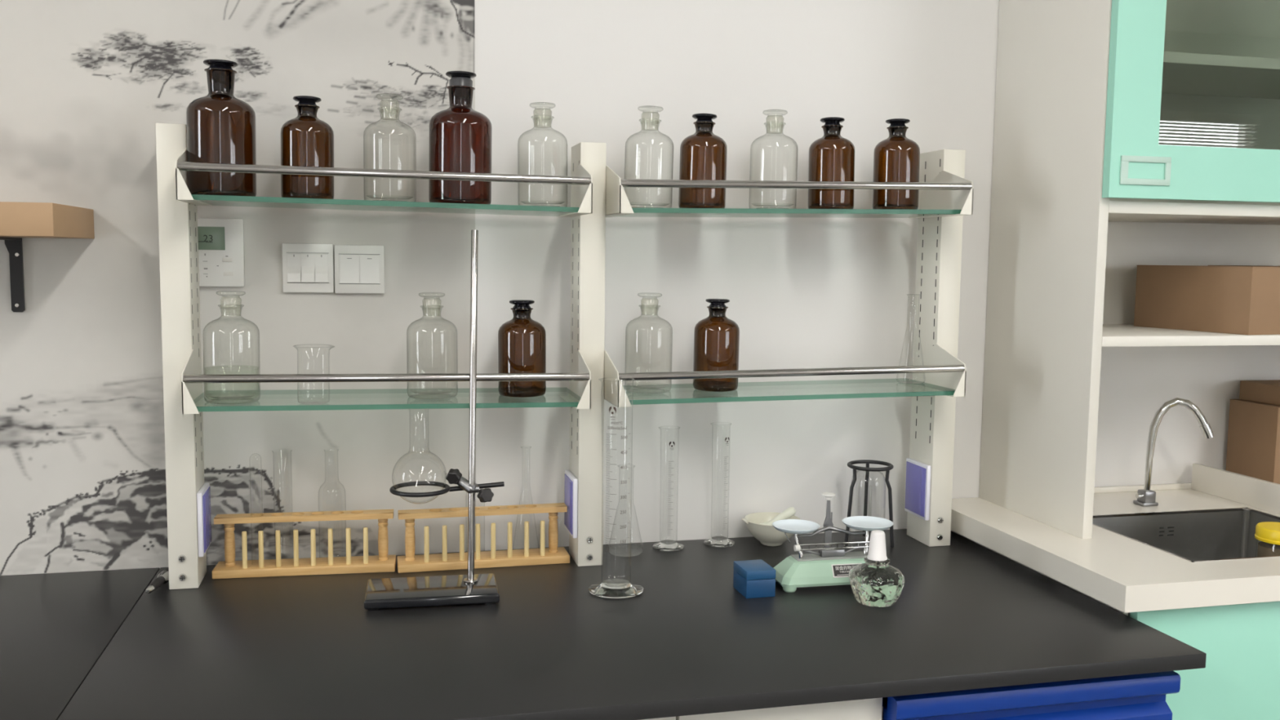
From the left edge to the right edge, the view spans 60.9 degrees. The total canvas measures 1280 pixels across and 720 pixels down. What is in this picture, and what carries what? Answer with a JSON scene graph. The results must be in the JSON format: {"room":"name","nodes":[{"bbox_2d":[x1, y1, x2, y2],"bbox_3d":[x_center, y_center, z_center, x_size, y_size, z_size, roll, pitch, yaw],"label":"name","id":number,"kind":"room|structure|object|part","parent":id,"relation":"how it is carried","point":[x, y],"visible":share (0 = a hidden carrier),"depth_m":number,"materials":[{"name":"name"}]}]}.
{"room":"laboratory","nodes":[
{"label":"laboratory","id":0,"kind":"room"},
{"bbox_2d":[8,0,1279,575],"bbox_3d":[0.274,-0.227,2.173,10.300,2.750,0.100,-1,6,-14],"label":"wall","id":1,"kind":"structure","parent":0,"point":[802,292],"depth_m":2.11,"materials":[{"name":"white paint"}]},
{"bbox_2d":[0,201,94,311],"bbox_3d":[-1.380,-0.150,1.597,1.012,0.172,0.242,-1,6,-14],"label":"wall shelf","id":2,"kind":"object","parent":1,"relation":"attached to","point":[18,220],"visible":1,"depth_m":1.64,"materials":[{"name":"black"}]},
{"bbox_2d":[197,217,244,286],"bbox_3d":[-0.726,-0.184,1.872,0.086,0.117,0.014,-1,6,-14],"label":"thermostat","id":3,"kind":"object","parent":1,"relation":"attached to","point":[221,260],"visible":0.85,"depth_m":1.87,"materials":[{"name":"white plastic"}]},
{"bbox_2d":[0,0,475,575],"bbox_3d":[-1.872,-0.587,1.560,3.247,1.930,0.001,-1,6,-14],"label":"mural","id":4,"kind":"object","parent":1,"relation":"attached to","point":[86,86],"visible":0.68,"depth_m":1.88},
{"bbox_2d":[281,243,333,293],"bbox_3d":[-0.582,-0.161,1.909,0.086,0.086,0.014,-1,6,-14],"label":"light switch","id":5,"kind":"object","parent":1,"relation":"attached to","point":[307,268],"visible":1,"depth_m":1.91,"materials":[{"name":"white plastic"}]},
{"bbox_2d":[333,244,384,293],"bbox_3d":[-0.497,-0.161,1.931,0.086,0.086,0.012,-1,6,-14],"label":"light switch","id":6,"kind":"object","parent":1,"relation":"attached to","point":[358,268],"visible":1,"depth_m":1.93,"materials":[{"name":"white plastic"}]},
{"bbox_3d":[0.802,1.407,0.082,10.300,0.100,4.700,-1,6,-14],"label":"floor","id":7,"kind":"structure","parent":0,"visible":0},
{"bbox_2d":[641,697,882,719],"bbox_3d":[-0.035,0.778,1.766,0.584,0.738,0.670,-1,6,-14],"label":"base cabinet","id":8,"kind":"object","parent":7,"relation":"on","point":[866,708],"visible":0.02,"depth_m":1.45,"materials":[{"name":"white"}]},
{"bbox_3d":[-0.099,0.808,1.416,0.288,0.702,0.019,-1,6,-14],"label":"door","id":9,"kind":"part","parent":8,"relation":"part of","materials":[{"name":"white"}]},
{"bbox_2d":[881,671,1180,719],"bbox_3d":[0.471,0.773,1.875,0.443,0.738,0.697,-1,6,-14],"label":"drawer","id":10,"kind":"object","parent":7,"relation":"on","point":[1142,696],"visible":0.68,"depth_m":1.52,"materials":[{"name":"blue plastic"}]},
{"bbox_3d":[0.548,0.462,1.545,0.443,0.022,0.027,-1,6,-14],"label":"rail","id":11,"kind":"part","parent":10,"relation":"part of","materials":[{"name":"black metal"}]},
{"bbox_2d":[951,529,1279,719],"bbox_3d":[1.516,0.735,2.213,1.688,0.776,0.572,-1,6,-14],"label":"base cabinet","id":12,"kind":"object","parent":7,"relation":"on","point":[1240,678],"visible":0.3,"depth_m":1.75,"materials":[{"name":"green"}]},
{"bbox_2d":[951,463,1279,613],"bbox_3d":[1.507,0.300,2.159,1.722,0.099,0.606,-1,6,-14],"label":"countertop","id":13,"kind":"structure","parent":12,"relation":"on","point":[1124,574],"depth_m":1.87,"materials":[{"name":"white stone"}]},
{"bbox_2d":[978,0,1279,538],"bbox_3d":[1.381,-0.395,2.183,1.281,1.392,0.370,-1,6,-14],"label":"upper cabinet","id":14,"kind":"object","parent":13,"relation":"on","point":[1128,134],"visible":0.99,"depth_m":2.04,"materials":[{"name":"white"}]},
{"bbox_3d":[0.765,-0.390,2.045,0.019,1.392,0.345,-1,6,-14],"label":"panel","id":15,"kind":"part","parent":14,"relation":"part of","materials":[{"name":"white wood"}]},
{"bbox_3d":[0.870,-0.326,1.875,0.099,0.049,0.004,-1,6,-14],"label":"handle","id":16,"kind":"part","parent":14,"relation":"part of","materials":[{"name":"green plastic"}]},
{"bbox_2d":[1101,324,1279,346],"bbox_3d":[1.375,-0.054,2.221,1.242,0.018,0.333,-1,6,-14],"label":"shelf","id":17,"kind":"object","parent":14,"relation":"attached to","point":[1112,335],"depth_m":1.97,"materials":[{"name":"white"}]},
{"bbox_3d":[1.109,-0.671,1.911,0.627,0.779,0.018,-1,6,-14],"label":"door","id":18,"kind":"part","parent":14,"relation":"part of","materials":[{"name":"teal laminate"}]},
{"bbox_3d":[1.340,-0.562,2.341,1.242,1.050,0.010,-1,6,-14],"label":"panel","id":19,"kind":"part","parent":14,"relation":"part of","materials":[{"name":"white"}]},
{"bbox_2d":[1107,200,1279,225],"bbox_3d":[1.378,-0.288,2.199,1.242,0.021,0.333,-1,6,-14],"label":"shelf","id":20,"kind":"object","parent":14,"relation":"attached to","point":[1119,212],"depth_m":1.96,"materials":[{"name":"white"}]},
{"bbox_2d":[1133,265,1279,334],"bbox_3d":[1.249,-0.126,2.186,0.400,0.126,0.262,-2,6,-23],"label":"cardboard box","id":21,"kind":"object","parent":14,"relation":"on","point":[1240,300],"visible":1,"depth_m":2.07,"materials":[{"name":"brown cardboard"}]},
{"bbox_2d":[1161,51,1279,99],"bbox_3d":[1.377,-0.555,2.189,1.242,0.019,0.301,-1,6,-14],"label":"shelf","id":22,"kind":"object","parent":14,"relation":"attached to","point":[1185,76],"depth_m":2.08,"materials":[{"name":"white"}]},
{"bbox_2d":[1133,397,1213,506],"bbox_3d":[1.081,0.186,2.208,0.142,0.222,0.042,1,5,8],"label":"faucet","id":23,"kind":"object","parent":13,"relation":"on","point":[1145,496],"visible":1,"depth_m":2.20,"materials":[{"name":"silver metal"}]},
{"bbox_3d":[1.084,0.173,2.201,0.115,0.197,0.016,2,6,14],"label":"spout","id":24,"kind":"part","parent":23,"relation":"part of","materials":[{"name":"silver metal"}]},
{"bbox_2d":[1092,506,1279,616],"bbox_3d":[1.071,0.400,2.012,0.406,0.168,0.323,-1,6,-14],"label":"sink","id":25,"kind":"object","parent":13,"relation":"in","point":[1216,534],"visible":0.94,"depth_m":2.18,"materials":[{"name":"metal"}]},
{"bbox_2d":[1254,521,1279,556],"bbox_3d":[1.169,0.394,1.992,0.087,0.179,0.087,-1,6,-14],"label":"jar","id":26,"kind":"object","parent":25,"relation":"in","point":[1268,532],"visible":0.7,"depth_m":1.98,"materials":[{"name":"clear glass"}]},
{"bbox_3d":[1.170,0.316,1.985,0.087,0.024,0.087,-1,6,-14],"label":"lid","id":27,"kind":"part","parent":26,"relation":"part of","materials":[{"name":"yellow plastic"}]},
{"bbox_2d":[1225,399,1279,484],"bbox_3d":[1.460,0.188,2.365,0.320,0.198,0.132,-1,6,-14],"label":"cardboard box","id":28,"kind":"object","parent":13,"relation":"on","point":[1253,445],"visible":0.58,"depth_m":2.32,"materials":[{"name":"brown cardboard"}]},
{"bbox_2d":[1239,379,1279,405],"bbox_3d":[1.458,0.069,2.352,0.280,0.040,0.120,-1,6,-14],"label":"cardboard box","id":29,"kind":"object","parent":28,"relation":"on","point":[1260,391],"visible":1,"depth_m":2.33,"materials":[{"name":"brown cardboard"}]},
{"bbox_3d":[1.101,0.761,1.827,0.678,0.746,0.018,-1,6,-14],"label":"door","id":30,"kind":"part","parent":12,"relation":"part of","materials":[{"name":"teal laminate"}]},
{"bbox_3d":[-1.317,0.792,1.453,2.045,0.738,0.670,-1,6,-14],"label":"base cabinet","id":31,"kind":"object","parent":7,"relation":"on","visible":0},
{"bbox_2d":[0,567,159,719],"bbox_3d":[-1.528,0.417,1.357,1.598,0.022,0.742,-1,6,-14],"label":"countertop","id":32,"kind":"structure","parent":31,"relation":"on","point":[55,628],"depth_m":1.58,"materials":[{"name":"black laminate"}]},
{"bbox_2d":[57,528,1206,719],"bbox_3d":[-0.018,0.400,1.725,1.509,0.022,0.742,-1,6,-14],"label":"countertop","id":33,"kind":"structure","parent":31,"relation":"on","point":[966,615],"depth_m":1.55,"materials":[{"name":"black laminate"}]},
{"bbox_2d":[145,568,168,593],"bbox_3d":[-0.790,0.363,1.795,0.020,0.020,0.108,0,5,-6],"label":"clamp","id":34,"kind":"object","parent":33,"relation":"on","point":[162,578],"visible":0.89,"depth_m":1.78,"materials":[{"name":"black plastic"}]},
{"bbox_2d":[271,448,293,543],"bbox_3d":[-0.631,0.260,1.927,0.034,0.202,0.034,-1,6,-14],"label":"tube","id":35,"kind":"object","parent":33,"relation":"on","point":[289,449],"visible":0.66,"depth_m":1.92,"materials":[{"name":"clear glass"}]},
{"bbox_2d":[212,509,395,578],"bbox_3d":[-0.579,0.316,1.890,0.302,0.100,0.060,0,5,-11],"label":"test tube rack","id":36,"kind":"object","parent":33,"relation":"on","point":[228,568],"visible":1,"depth_m":1.87,"materials":[{"name":"brown wood"}]},
{"bbox_3d":[-0.703,0.315,1.867,0.018,0.076,0.018,0,5,-11],"label":"post","id":37,"kind":"part","parent":36,"relation":"part of","materials":[{"name":"brown wood"}]},
{"bbox_3d":[-0.451,0.313,1.914,0.018,0.076,0.018,0,5,-11],"label":"post","id":38,"kind":"part","parent":36,"relation":"part of","materials":[{"name":"brown wood"}]},
{"bbox_2d":[364,229,504,610],"bbox_3d":[-0.326,0.088,1.738,0.222,0.590,0.135,0,5,-11],"label":"iron stand","id":39,"kind":"object","parent":33,"relation":"on","point":[472,588],"visible":1,"depth_m":1.75,"materials":[{"name":"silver metal"}]},
{"bbox_2d":[391,408,446,503],"bbox_3d":[-0.356,0.154,1.758,0.087,0.157,0.087,-1,6,-14],"label":"flask","id":40,"kind":"object","parent":39,"relation":"on","point":[429,408],"visible":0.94,"depth_m":1.75,"materials":[{"name":"clear glass"}]},
{"bbox_3d":[-0.302,0.189,1.766,0.024,0.022,0.016,1,23,6],"label":"clamp knob","id":41,"kind":"part","parent":39,"relation":"part of","materials":[{"name":"black plastic"}]},
{"bbox_3d":[-0.270,0.078,1.756,0.019,0.573,0.011,0,5,-11],"label":"rod","id":42,"kind":"part","parent":39,"relation":"part of","materials":[{"name":"silver metal"}]},
{"bbox_3d":[-0.267,0.207,1.785,0.089,0.013,0.008,-1,6,-14],"label":"ring arm","id":43,"kind":"part","parent":39,"relation":"part of","materials":[{"name":"black"}]},
{"bbox_3d":[-0.251,0.220,1.767,0.024,0.022,0.016,-3,-5,-34],"label":"clamp knob","id":44,"kind":"part","parent":39,"relation":"part of","materials":[{"name":"black plastic"}]},
{"bbox_2d":[396,502,569,573],"bbox_3d":[-0.279,0.315,1.946,0.302,0.100,0.060,-1,6,-14],"label":"test tube rack","id":45,"kind":"object","parent":33,"relation":"on","point":[553,554],"visible":0.96,"depth_m":1.93,"materials":[{"name":"brown wood"}]},
{"bbox_3d":[-0.404,0.314,1.915,0.018,0.076,0.018,-1,6,-14],"label":"post","id":46,"kind":"part","parent":45,"relation":"part of","materials":[{"name":"brown wood"}]},
{"bbox_3d":[-0.158,0.311,1.978,0.018,0.076,0.018,-1,6,-14],"label":"post","id":47,"kind":"part","parent":45,"relation":"part of","materials":[{"name":"brown wood"}]},
{"bbox_2d":[155,123,973,589],"bbox_3d":[-0.079,-0.009,1.910,1.410,0.757,0.222,-1,6,-14],"label":"rack","id":48,"kind":"object","parent":33,"relation":"on","point":[597,193],"visible":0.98,"depth_m":1.88,"materials":[{"name":"beige metal"}]},
{"bbox_3d":[-0.753,-0.003,1.793,0.045,0.750,0.093,-1,6,-14],"label":"post","id":49,"kind":"part","parent":48,"relation":"part of","materials":[{"name":"beige metal"}]},
{"bbox_2d":[196,482,211,556],"bbox_3d":[-0.729,0.266,1.824,0.011,0.107,0.087,-1,6,-14],"label":"power socket","id":50,"kind":"object","parent":48,"relation":"attached to","point":[203,495],"visible":1,"depth_m":1.79,"materials":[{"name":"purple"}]},
{"bbox_2d":[186,59,256,196],"bbox_3d":[-0.661,-0.364,1.722,0.102,0.213,0.102,0,5,-14],"label":"bottle","id":51,"kind":"object","parent":48,"relation":"on","point":[220,126],"visible":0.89,"depth_m":1.69,"materials":[{"name":"brown glass"}]},
{"bbox_2d":[202,290,260,404],"bbox_3d":[-0.649,-0.022,1.731,0.084,0.176,0.084,-4,7,-42],"label":"clear bottle","id":52,"kind":"object","parent":48,"relation":"on","point":[217,369],"visible":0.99,"depth_m":1.72,"materials":[{"name":"clear glass"}]},
{"bbox_2d":[280,95,333,199],"bbox_3d":[-0.536,-0.341,1.757,0.082,0.165,0.082,-2,6,-31],"label":"bottle","id":53,"kind":"object","parent":48,"relation":"on","point":[306,140],"visible":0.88,"depth_m":1.73,"materials":[{"name":"brown glass"}]},
{"bbox_2d":[293,343,335,404],"bbox_3d":[-0.517,0.022,1.732,0.067,0.091,0.062,2,5,6],"label":"beaker","id":54,"kind":"object","parent":48,"relation":"on","point":[310,344],"visible":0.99,"depth_m":1.73,"materials":[{"name":"clear glass"}]},
{"bbox_3d":[-0.386,-0.291,1.703,0.628,0.018,0.013,-1,6,-14],"label":"rail","id":55,"kind":"part","parent":48,"relation":"part of","materials":[{"name":"silver metal"}]},
{"bbox_2d":[191,194,579,216],"bbox_3d":[-0.412,-0.256,1.813,0.627,0.015,0.206,-1,6,-14],"label":"glass shelf","id":56,"kind":"object","parent":48,"relation":"attached to","point":[198,199],"depth_m":1.75,"materials":[{"name":"glass"}]},
{"bbox_3d":[-0.390,0.028,1.733,0.628,0.019,0.013,-1,6,-14],"label":"rail","id":57,"kind":"part","parent":48,"relation":"part of","materials":[{"name":"silver metal"}]},
{"bbox_2d":[193,387,581,411],"bbox_3d":[-0.416,0.065,1.843,0.627,0.013,0.206,-1,6,-14],"label":"glass shelf","id":58,"kind":"object","parent":48,"relation":"attached to","point":[573,397],"depth_m":1.80,"materials":[{"name":"glass"}]},
{"bbox_2d":[363,93,416,201],"bbox_3d":[-0.410,-0.346,1.788,0.084,0.176,0.084,2,5,13],"label":"clear bottle","id":59,"kind":"object","parent":48,"relation":"on","point":[383,93],"visible":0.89,"depth_m":1.79,"materials":[{"name":"clear glass"}]},
{"bbox_2d":[406,292,457,399],"bbox_3d":[-0.351,-0.026,1.839,0.084,0.176,0.084,-1,5,-21],"label":"clear bottle","id":60,"kind":"object","parent":48,"relation":"on","point":[416,393],"visible":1,"depth_m":1.83,"materials":[{"name":"clear glass"}]},
{"bbox_2d":[428,71,492,204],"bbox_3d":[-0.298,-0.366,1.808,0.103,0.218,0.103,0,5,-14],"label":"bottle","id":61,"kind":"object","parent":48,"relation":"on","point":[460,136],"visible":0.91,"depth_m":1.77,"materials":[{"name":"brown glass"}]},
{"bbox_2d":[497,299,546,397],"bbox_3d":[-0.204,-0.022,1.885,0.082,0.165,0.082,5,7,40],"label":"bottle","id":62,"kind":"object","parent":48,"relation":"on","point":[522,340],"visible":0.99,"depth_m":1.85,"materials":[{"name":"brown glass"}]},
{"bbox_2d":[517,102,567,206],"bbox_3d":[-0.165,-0.346,1.848,0.084,0.176,0.084,-4,6,-38],"label":"clear bottle","id":63,"kind":"object","parent":48,"relation":"on","point":[535,102],"visible":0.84,"depth_m":1.85,"materials":[{"name":"clear glass"}]},
{"bbox_2d":[564,470,577,537],"bbox_3d":[-0.126,0.260,1.971,0.011,0.107,0.087,-1,6,-14],"label":"power socket","id":64,"kind":"object","parent":48,"relation":"attached to","point":[571,499],"visible":1,"depth_m":1.94,"materials":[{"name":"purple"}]},
{"bbox_3d":[-0.095,-0.008,1.953,0.046,0.745,0.093,-1,6,-14],"label":"post","id":65,"kind":"part","parent":48,"relation":"part of","materials":[{"name":"beige metal"}]},
{"bbox_2d":[624,292,672,393],"bbox_3d":[0.016,-0.032,1.952,0.084,0.176,0.084,0,5,-11],"label":"clear bottle","id":66,"kind":"object","parent":48,"relation":"on","point":[633,387],"visible":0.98,"depth_m":1.95,"materials":[{"name":"clear glass"}]},
{"bbox_2d":[623,105,673,208],"bbox_3d":[0.016,-0.349,1.885,0.084,0.176,0.084,2,5,0],"label":"clear bottle","id":67,"kind":"object","parent":48,"relation":"on","point":[646,105],"visible":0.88,"depth_m":1.88,"materials":[{"name":"clear glass"}]},
{"bbox_2d":[678,113,727,208],"bbox_3d":[0.111,-0.346,1.905,0.082,0.165,0.082,-1,6,-29],"label":"bottle","id":68,"kind":"object","parent":48,"relation":"on","point":[703,153],"visible":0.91,"depth_m":1.87,"materials":[{"name":"brown glass"}]},
{"bbox_2d":[693,298,739,391],"bbox_3d":[0.139,-0.029,1.977,0.082,0.165,0.082,3,6,17],"label":"bottle","id":69,"kind":"object","parent":48,"relation":"on","point":[716,336],"visible":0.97,"depth_m":1.95,"materials":[{"name":"brown glass"}]},
{"bbox_2d":[748,109,798,208],"bbox_3d":[0.238,-0.355,1.941,0.084,0.176,0.084,3,5,27],"label":"clear bottle","id":70,"kind":"object","parent":48,"relation":"on","point":[772,206],"visible":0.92,"depth_m":1.94,"materials":[{"name":"clear glass"}]},
{"bbox_2d":[613,208,961,217],"bbox_3d":[0.251,-0.266,1.974,0.638,0.019,0.206,-1,6,-14],"label":"glass shelf","id":71,"kind":"object","parent":48,"relation":"attached to","point":[637,212],"depth_m":1.91,"materials":[{"name":"glass"}]},
{"bbox_2d":[622,377,955,404],"bbox_3d":[0.247,0.056,2.005,0.638,0.013,0.206,-1,6,-14],"label":"glass shelf","id":72,"kind":"object","parent":48,"relation":"attached to","point":[930,388],"depth_m":2.00,"materials":[{"name":"glass"}]},
{"bbox_3d":[0.273,0.022,1.895,0.639,0.020,0.013,-1,6,-14],"label":"rail","id":73,"kind":"part","parent":48,"relation":"part of","materials":[{"name":"silver metal"}]},
{"bbox_3d":[0.277,-0.300,1.864,0.639,0.025,0.013,-1,6,-14],"label":"rail","id":74,"kind":"part","parent":48,"relation":"part of","materials":[{"name":"silver metal"}]},
{"bbox_2d":[808,116,854,208],"bbox_3d":[0.345,-0.353,1.965,0.082,0.165,0.082,-2,5,-24],"label":"bottle","id":75,"kind":"object","parent":48,"relation":"on","point":[831,156],"visible":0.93,"depth_m":1.93,"materials":[{"name":"brown glass"}]},
{"bbox_2d":[872,118,919,209],"bbox_3d":[0.468,-0.356,1.990,0.082,0.165,0.082,3,7,25],"label":"bottle","id":76,"kind":"object","parent":48,"relation":"on","point":[896,158],"visible":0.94,"depth_m":1.96,"materials":[{"name":"brown glass"}]},
{"bbox_2d":[896,293,921,383],"bbox_3d":[0.523,-0.041,2.092,0.054,0.169,0.054,-1,6,-14],"label":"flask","id":77,"kind":"object","parent":48,"relation":"on","point":[907,294],"visible":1,"depth_m":2.09,"materials":[{"name":"clear glass"}]},
{"bbox_2d":[904,457,930,520],"bbox_3d":[0.542,0.252,2.134,0.011,0.107,0.087,-1,6,-14],"label":"power socket","id":78,"kind":"object","parent":48,"relation":"attached to","point":[917,478],"visible":1,"depth_m":2.12,"materials":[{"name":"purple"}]},
{"bbox_3d":[0.573,-0.021,2.115,0.045,0.757,0.093,-1,6,-14],"label":"post","id":79,"kind":"part","parent":48,"relation":"part of","materials":[{"name":"beige metal"}]},
{"bbox_2d":[588,378,643,598],"bbox_3d":[-0.038,0.206,1.784,0.091,0.353,0.091,-1,6,-14],"label":"cylinder","id":80,"kind":"object","parent":33,"relation":"on","point":[611,588],"visible":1,"depth_m":1.78,"materials":[{"name":"clear glass"}]},
{"bbox_2d":[608,466,642,554],"bbox_3d":[-0.026,0.277,2.022,0.066,0.164,0.066,-1,6,-14],"label":"flask","id":81,"kind":"object","parent":33,"relation":"on","point":[624,467],"visible":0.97,"depth_m":2.02,"materials":[{"name":"clear glass"}]},
{"bbox_2d":[652,429,684,551],"bbox_3d":[0.055,0.241,2.063,0.061,0.232,0.061,-1,6,-14],"label":"cylinder","id":82,"kind":"object","parent":33,"relation":"on","point":[667,544],"visible":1,"depth_m":2.06,"materials":[{"name":"clear glass"}]},
{"bbox_2d":[703,422,734,547],"bbox_3d":[0.155,0.238,2.096,0.061,0.235,0.061,-1,6,-14],"label":"cylinder","id":83,"kind":"object","parent":33,"relation":"on","point":[715,541],"visible":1,"depth_m":2.09,"materials":[{"name":"clear glass"}]},
{"bbox_2d":[733,559,775,598],"bbox_3d":[0.189,0.361,1.801,0.051,0.045,0.065,-1,6,-15],"label":"box","id":84,"kind":"object","parent":33,"relation":"on","point":[753,579],"visible":1,"depth_m":1.77,"materials":[{"name":"blue plastic"}]},
{"bbox_3d":[0.189,0.346,1.800,0.051,0.014,0.065,-1,6,-15],"label":"lid","id":85,"kind":"part","parent":84,"relation":"part of","materials":[{"name":"blue plastic"}]},
{"bbox_2d":[742,511,800,546],"bbox_3d":[0.254,0.331,2.106,0.112,0.050,0.109,-1,6,-14],"label":"mortar","id":86,"kind":"object","parent":33,"relation":"on","point":[767,535],"visible":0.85,"depth_m":2.08,"materials":[{"name":"beige ceramic"}]},
{"bbox_2d":[760,506,795,524],"bbox_3d":[0.262,0.312,2.104,0.077,0.059,0.025,2,5,10],"label":"pestle","id":87,"kind":"object","parent":86,"relation":"in","point":[789,512],"visible":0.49,"depth_m":2.10,"materials":[{"name":"white ceramic"}]},
{"bbox_2d":[772,492,893,592],"bbox_3d":[0.327,0.304,1.850,0.212,0.153,0.086,0,6,-12],"label":"balance scale","id":88,"kind":"object","parent":33,"relation":"on","point":[830,566],"visible":0.87,"depth_m":1.83,"materials":[{"name":"green metal"}]},
{"bbox_3d":[0.262,0.313,1.813,0.008,0.011,0.011,0,6,-12],"label":"rider knob","id":89,"kind":"part","parent":88,"relation":"part of","materials":[{"name":"white plastic"}]},
{"bbox_3d":[0.325,0.334,1.852,0.132,0.002,0.037,0,6,-12],"label":"plate","id":90,"kind":"part","parent":88,"relation":"part of","materials":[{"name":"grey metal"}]},
{"bbox_3d":[0.348,0.353,1.825,0.054,0.020,0.012,0,6,-12],"label":"name plate","id":91,"kind":"part","parent":88,"relation":"part of","materials":[{"name":"black plastic"}]},
{"bbox_2d":[844,459,893,547],"bbox_3d":[0.440,0.278,2.122,0.098,0.155,0.096,-1,6,-14],"label":"tripod","id":92,"kind":"object","parent":33,"relation":"on","point":[867,468],"visible":0.97,"depth_m":2.10,"materials":[{"name":"black metal"}]},
{"bbox_3d":[0.406,0.282,2.101,0.022,0.151,0.007,-2,6,-26],"label":"leg","id":93,"kind":"part","parent":92,"relation":"part of","materials":[{"name":"black metal"}]},
{"bbox_3d":[0.449,0.277,2.163,0.007,0.151,0.022,1,5,4],"label":"leg","id":94,"kind":"part","parent":92,"relation":"part of","materials":[{"name":"black metal"}]},
{"bbox_3d":[0.480,0.284,2.093,0.023,0.151,0.007,5,7,38],"label":"leg","id":95,"kind":"part","parent":92,"relation":"part of","materials":[{"name":"black metal"}]},
{"bbox_2d":[848,529,904,607],"bbox_3d":[0.381,0.332,1.754,0.090,0.116,0.087,-1,6,-14],"label":"lamp","id":96,"kind":"object","parent":33,"relation":"on","point":[874,582],"visible":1,"depth_m":1.73,"materials":[{"name":"clear glass"}]}
]}

